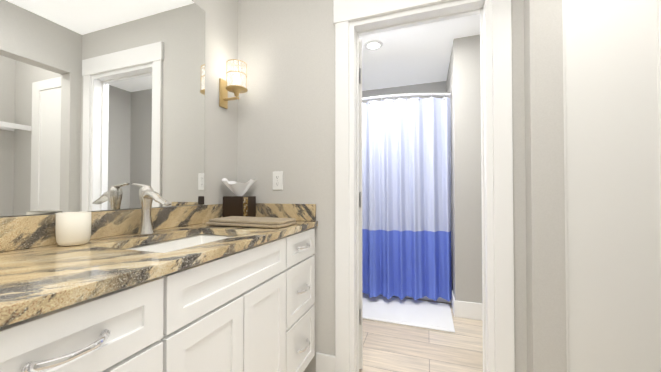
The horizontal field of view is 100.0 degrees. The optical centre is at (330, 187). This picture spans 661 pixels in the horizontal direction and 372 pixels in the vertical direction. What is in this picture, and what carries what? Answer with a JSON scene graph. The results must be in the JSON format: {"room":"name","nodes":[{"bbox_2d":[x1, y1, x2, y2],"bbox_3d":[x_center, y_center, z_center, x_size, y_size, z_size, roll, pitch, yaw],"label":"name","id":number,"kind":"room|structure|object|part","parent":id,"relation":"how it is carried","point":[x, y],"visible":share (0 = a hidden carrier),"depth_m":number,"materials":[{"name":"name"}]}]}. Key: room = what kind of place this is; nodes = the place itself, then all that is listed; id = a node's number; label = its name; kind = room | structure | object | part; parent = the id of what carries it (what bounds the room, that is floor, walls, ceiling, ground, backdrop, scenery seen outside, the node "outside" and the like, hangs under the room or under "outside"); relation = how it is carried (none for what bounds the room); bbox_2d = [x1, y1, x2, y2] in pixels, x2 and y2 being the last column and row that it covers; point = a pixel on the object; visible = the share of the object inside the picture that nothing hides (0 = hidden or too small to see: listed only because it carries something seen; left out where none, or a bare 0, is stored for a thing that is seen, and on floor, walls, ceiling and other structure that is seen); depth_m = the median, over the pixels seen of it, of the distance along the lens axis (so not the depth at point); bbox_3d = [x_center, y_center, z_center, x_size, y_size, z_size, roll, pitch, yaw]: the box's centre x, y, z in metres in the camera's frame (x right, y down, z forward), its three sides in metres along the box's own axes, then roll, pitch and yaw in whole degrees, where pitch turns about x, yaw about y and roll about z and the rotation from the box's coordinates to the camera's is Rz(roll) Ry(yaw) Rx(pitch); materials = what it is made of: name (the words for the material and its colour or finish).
{"room":"bathroom","nodes":[
{"label":"bathroom","id":0,"kind":"room"},
{"bbox_2d":[0,0,237,216],"bbox_3d":[-0.840,-0.107,1.394,0.120,2.440,5.460,0,-1,19],"label":"wall","id":1,"kind":"structure","parent":0,"point":[221,123],"depth_m":1.68,"materials":[{"name":"paint"}]},
{"bbox_2d":[0,0,204,215],"bbox_3d":[-0.850,-0.455,1.172,0.006,1.092,0.837,0,-1,19],"label":"mirror","id":2,"kind":"object","parent":1,"relation":"attached to","point":[102,104],"visible":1,"depth_m":1.06,"materials":[{"name":"clear glass"}]},
{"bbox_2d":[0,204,222,250],"bbox_3d":[-0.850,0.144,1.137,0.021,0.099,1.476,0,-1,19],"label":"backsplash","id":3,"kind":"structure","parent":1,"relation":"attached to","point":[16,232],"depth_m":1.04,"materials":[{"name":"beige stone"}]},
{"bbox_2d":[219,59,247,108],"bbox_3d":[-0.587,-0.619,1.687,0.168,0.257,0.128,0,-1,19],"label":"sconce","id":4,"kind":"object","parent":1,"relation":"attached to","point":[235,88],"visible":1,"depth_m":1.67,"materials":[{"name":"white glass"}]},
{"bbox_3d":[-0.606,-0.538,1.692,0.103,0.010,0.022,0,-1,19],"label":"arm","id":5,"kind":"part","parent":4,"relation":"part of"},
{"bbox_3d":[-0.568,-0.669,1.681,0.110,0.148,0.110,0,-1,19],"label":"lamp shade","id":6,"kind":"part","parent":4,"relation":"part of","materials":[{"name":"white glass"}]},
{"bbox_2d":[237,0,526,371],"bbox_3d":[0.698,-0.106,1.448,2.750,2.440,0.115,0,-1,19],"label":"wall","id":7,"kind":"structure","parent":0,"point":[286,100],"depth_m":1.69,"materials":[{"name":"paint"}]},
{"bbox_2d":[273,171,282,189],"bbox_3d":[-0.332,-0.040,1.740,0.072,0.116,0.008,0,-1,19],"label":"electrical outlet","id":8,"kind":"object","parent":7,"relation":"attached to","point":[277,180],"visible":1,"depth_m":1.74,"materials":[{"name":"white plastic"}]},
{"bbox_2d":[256,203,315,218],"bbox_3d":[-0.345,0.152,1.732,0.542,0.099,0.021,0,-1,19],"label":"backsplash","id":9,"kind":"structure","parent":7,"relation":"attached to","point":[275,210],"depth_m":1.69,"materials":[{"name":"beige stone"}]},
{"bbox_2d":[316,352,334,368],"bbox_3d":[-0.239,1.049,1.827,0.660,0.140,0.016,0,-1,19],"label":"baseboard","id":10,"kind":"structure","parent":7,"relation":"attached to","point":[324,360],"depth_m":1.61,"materials":[{"name":"white wood"}]},
{"bbox_2d":[362,81,445,102],"bbox_3d":[0.765,-0.075,3.662,1.420,2.440,0.120,0,-1,19],"label":"wall","id":11,"kind":"structure","parent":0,"point":[436,87],"depth_m":3.53,"materials":[{"name":"paint"}]},
{"bbox_2d":[359,14,479,90],"bbox_3d":[0.994,-1.341,2.544,3.000,0.060,2.235,0,-1,19],"label":"ceiling","id":12,"kind":"structure","parent":0,"point":[419,54],"depth_m":2.72,"materials":[{"name":"paint"}]},
{"bbox_2d":[364,40,382,50],"bbox_3d":[0.396,-1.305,2.559,0.176,0.010,0.176,0,-1,19],"label":"recessed light","id":13,"kind":"object","parent":12,"relation":"in","point":[371,45],"visible":1,"depth_m":2.55,"materials":[{"name":"white"}]},
{"bbox_2d":[359,293,482,371],"bbox_3d":[0.441,1.136,0.920,3.000,0.060,5.600,0,-1,19],"label":"floor","id":14,"kind":"structure","parent":0,"point":[389,347],"depth_m":1.94,"materials":[{"name":"brown wood"}]},
{"bbox_2d":[0,223,317,371],"bbox_3d":[-0.574,0.665,1.045,0.598,0.882,1.456,0,-1,19],"label":"bathroom vanity","id":15,"kind":"object","parent":14,"relation":"on","point":[146,287],"depth_m":0.79,"materials":[{"name":"white wood"}]},
{"bbox_3d":[-0.465,0.300,0.508,0.037,0.017,0.125,0,-1,19],"label":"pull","id":16,"kind":"part","parent":15,"relation":"part of","materials":[{"name":"silver metal"}]},
{"bbox_3d":[-0.495,0.300,0.508,0.020,0.150,0.405,0,-1,19],"label":"drawer","id":17,"kind":"part","parent":15,"relation":"part of","materials":[{"name":"white wood"}]},
{"bbox_3d":[-0.495,0.525,0.505,0.020,0.280,0.405,0,-1,19],"label":"drawer","id":18,"kind":"part","parent":15,"relation":"part of","materials":[{"name":"white wood"}]},
{"bbox_2d":[0,219,317,318],"bbox_3d":[-0.588,0.208,1.045,0.575,0.030,1.476,0,-1,19],"label":"countertop","id":19,"kind":"structure","parent":15,"relation":"on","point":[31,278],"depth_m":0.70,"materials":[{"name":"beige stone"}]},
{"bbox_2d":[55,211,91,245],"bbox_3d":[-0.848,0.137,0.917,0.087,0.106,0.087,0,-1,19],"label":"cup","id":20,"kind":"object","parent":19,"relation":"on","point":[72,228],"visible":1,"depth_m":0.89,"materials":[{"name":"white ceramic"}]},
{"bbox_2d":[131,183,170,234],"bbox_3d":[-0.736,0.087,1.133,0.191,0.212,0.062,0,-1,19],"label":"faucet","id":21,"kind":"object","parent":19,"relation":"on","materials":[{"name":"silver metal"}]},
{"bbox_2d":[120,231,239,250],"bbox_3d":[-0.548,0.292,1.066,0.352,0.162,0.499,0,-1,19],"label":"sink","id":22,"kind":"object","parent":19,"relation":"in","point":[173,241],"depth_m":1.22,"materials":[{"name":"white ceramic"}]},
{"bbox_2d":[222,178,256,216],"bbox_3d":[-0.559,0.073,1.706,0.143,0.256,0.165,0,-1,19],"label":"tissue box","id":23,"kind":"object","parent":19,"relation":"on","point":[239,204],"visible":0.96,"depth_m":1.66,"materials":[{"name":"brown wood"}]},
{"bbox_2d":[206,216,295,227],"bbox_3d":[-0.410,0.180,1.445,0.425,0.032,0.199,0,-1,19],"label":"towels","id":24,"kind":"object","parent":19,"relation":"on","point":[258,222],"visible":1,"depth_m":1.38,"materials":[{"name":"beige fabric"}]},
{"bbox_3d":[-0.374,0.682,0.851,0.020,0.585,0.312,0,-1,19],"label":"door","id":25,"kind":"part","parent":15,"relation":"part of","materials":[{"name":"white wood"}]},
{"bbox_3d":[-0.269,0.687,1.151,0.020,0.585,0.312,0,-1,19],"label":"door","id":26,"kind":"part","parent":15,"relation":"part of","materials":[{"name":"white wood"}]},
{"bbox_3d":[-0.158,0.539,1.472,0.020,0.280,0.343,0,-1,19],"label":"drawer","id":27,"kind":"part","parent":15,"relation":"part of","materials":[{"name":"white wood"}]},
{"bbox_3d":[-0.158,0.314,1.475,0.020,0.150,0.343,0,-1,19],"label":"drawer","id":28,"kind":"part","parent":15,"relation":"part of","materials":[{"name":"white wood"}]},
{"bbox_3d":[-0.158,0.836,1.468,0.020,0.295,0.343,0,-1,19],"label":"drawer","id":29,"kind":"part","parent":15,"relation":"part of","materials":[{"name":"white wood"}]},
{"bbox_3d":[-0.132,0.836,1.458,0.037,0.017,0.125,0,-1,19],"label":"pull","id":30,"kind":"part","parent":15,"relation":"part of","materials":[{"name":"silver metal"}]},
{"bbox_3d":[-0.132,0.314,1.466,0.037,0.017,0.125,0,-1,19],"label":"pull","id":31,"kind":"part","parent":15,"relation":"part of","materials":[{"name":"silver metal"}]},
{"bbox_3d":[-0.132,0.539,1.463,0.037,0.017,0.125,0,-1,19],"label":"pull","id":32,"kind":"part","parent":15,"relation":"part of","materials":[{"name":"silver metal"}]},
{"bbox_2d":[362,293,454,332],"bbox_3d":[0.628,1.121,2.536,0.890,0.015,0.555,0,-1,19],"label":"bath mat","id":33,"kind":"object","parent":14,"relation":"on","point":[420,314],"visible":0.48,"depth_m":2.46,"materials":[{"name":"white fabric"}]},
{"bbox_2d":[380,253,451,302],"bbox_3d":[0.626,0.889,3.250,1.412,0.499,0.716,0,-1,19],"label":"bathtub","id":34,"kind":"object","parent":14,"relation":"on","point":[439,299],"depth_m":2.71,"materials":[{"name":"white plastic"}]},
{"bbox_2d":[446,35,481,302],"bbox_3d":[1.901,-0.088,2.743,1.330,2.440,1.110,0,-1,19],"label":"wall","id":35,"kind":"structure","parent":0,"point":[463,82],"depth_m":2.41,"materials":[{"name":"paint"}]},
{"bbox_2d":[362,91,451,300],"bbox_3d":[0.461,0.072,2.788,1.422,1.982,0.261,0,-1,19],"label":"shower curtain","id":36,"kind":"object","parent":35,"relation":"attached to","point":[406,196],"visible":0.54,"depth_m":2.67,"materials":[{"name":"white fabric"}]},
{"bbox_3d":[0.469,-0.887,2.823,1.422,0.025,0.174,0,-1,19],"label":"rod","id":37,"kind":"part","parent":36,"relation":"part of","materials":[{"name":"white metal"}]},
{"bbox_2d":[452,298,481,319],"bbox_3d":[1.652,1.055,2.217,1.224,0.140,0.017,0,-1,19],"label":"baseboard","id":38,"kind":"structure","parent":35,"relation":"attached to","point":[461,309],"depth_m":2.38,"materials":[{"name":"white wood"}]},
{"bbox_2d":[524,0,566,371],"bbox_3d":[0.964,-0.109,1.253,0.120,2.440,0.079,0,-1,19],"label":"wall","id":39,"kind":"structure","parent":0,"point":[545,198],"depth_m":1.22,"materials":[{"name":"paint"}]},
{"bbox_2d":[562,0,660,371],"bbox_3d":[1.168,0.071,1.159,0.530,2.060,0.035,0,-1,19],"label":"closet door leaf","id":40,"kind":"structure","parent":39,"relation":"in","point":[612,106],"depth_m":1.15,"materials":[{"name":"white paint"}]},
{"bbox_3d":[0.470,-1.136,1.542,0.712,0.378,0.115,0,-1,19],"label":"wall","id":41,"kind":"structure","parent":0,"visible":0},
{"bbox_2d":[359,38,362,368],"bbox_3d":[0.200,0.099,2.008,0.035,2.030,0.714,0,-1,4],"label":"door leaf","id":42,"kind":"structure","parent":41,"relation":"in","point":[360,223],"depth_m":1.70,"materials":[{"name":"white paint"}]},
{"bbox_3d":[0.175,0.052,1.677,0.012,1.566,0.047,0,-1,19],"label":"door jamb hinges","id":43,"kind":"part","parent":42,"relation":"part of","materials":[{"name":"white wood"}]},
{"bbox_2d":[333,0,514,371],"bbox_3d":[0.470,0.012,1.526,0.904,2.205,0.159,0,-1,19],"label":"door frame","id":44,"kind":"structure","parent":41,"relation":"attached to","point":[345,12],"depth_m":1.43,"materials":[{"name":"white wood"}]}
]}

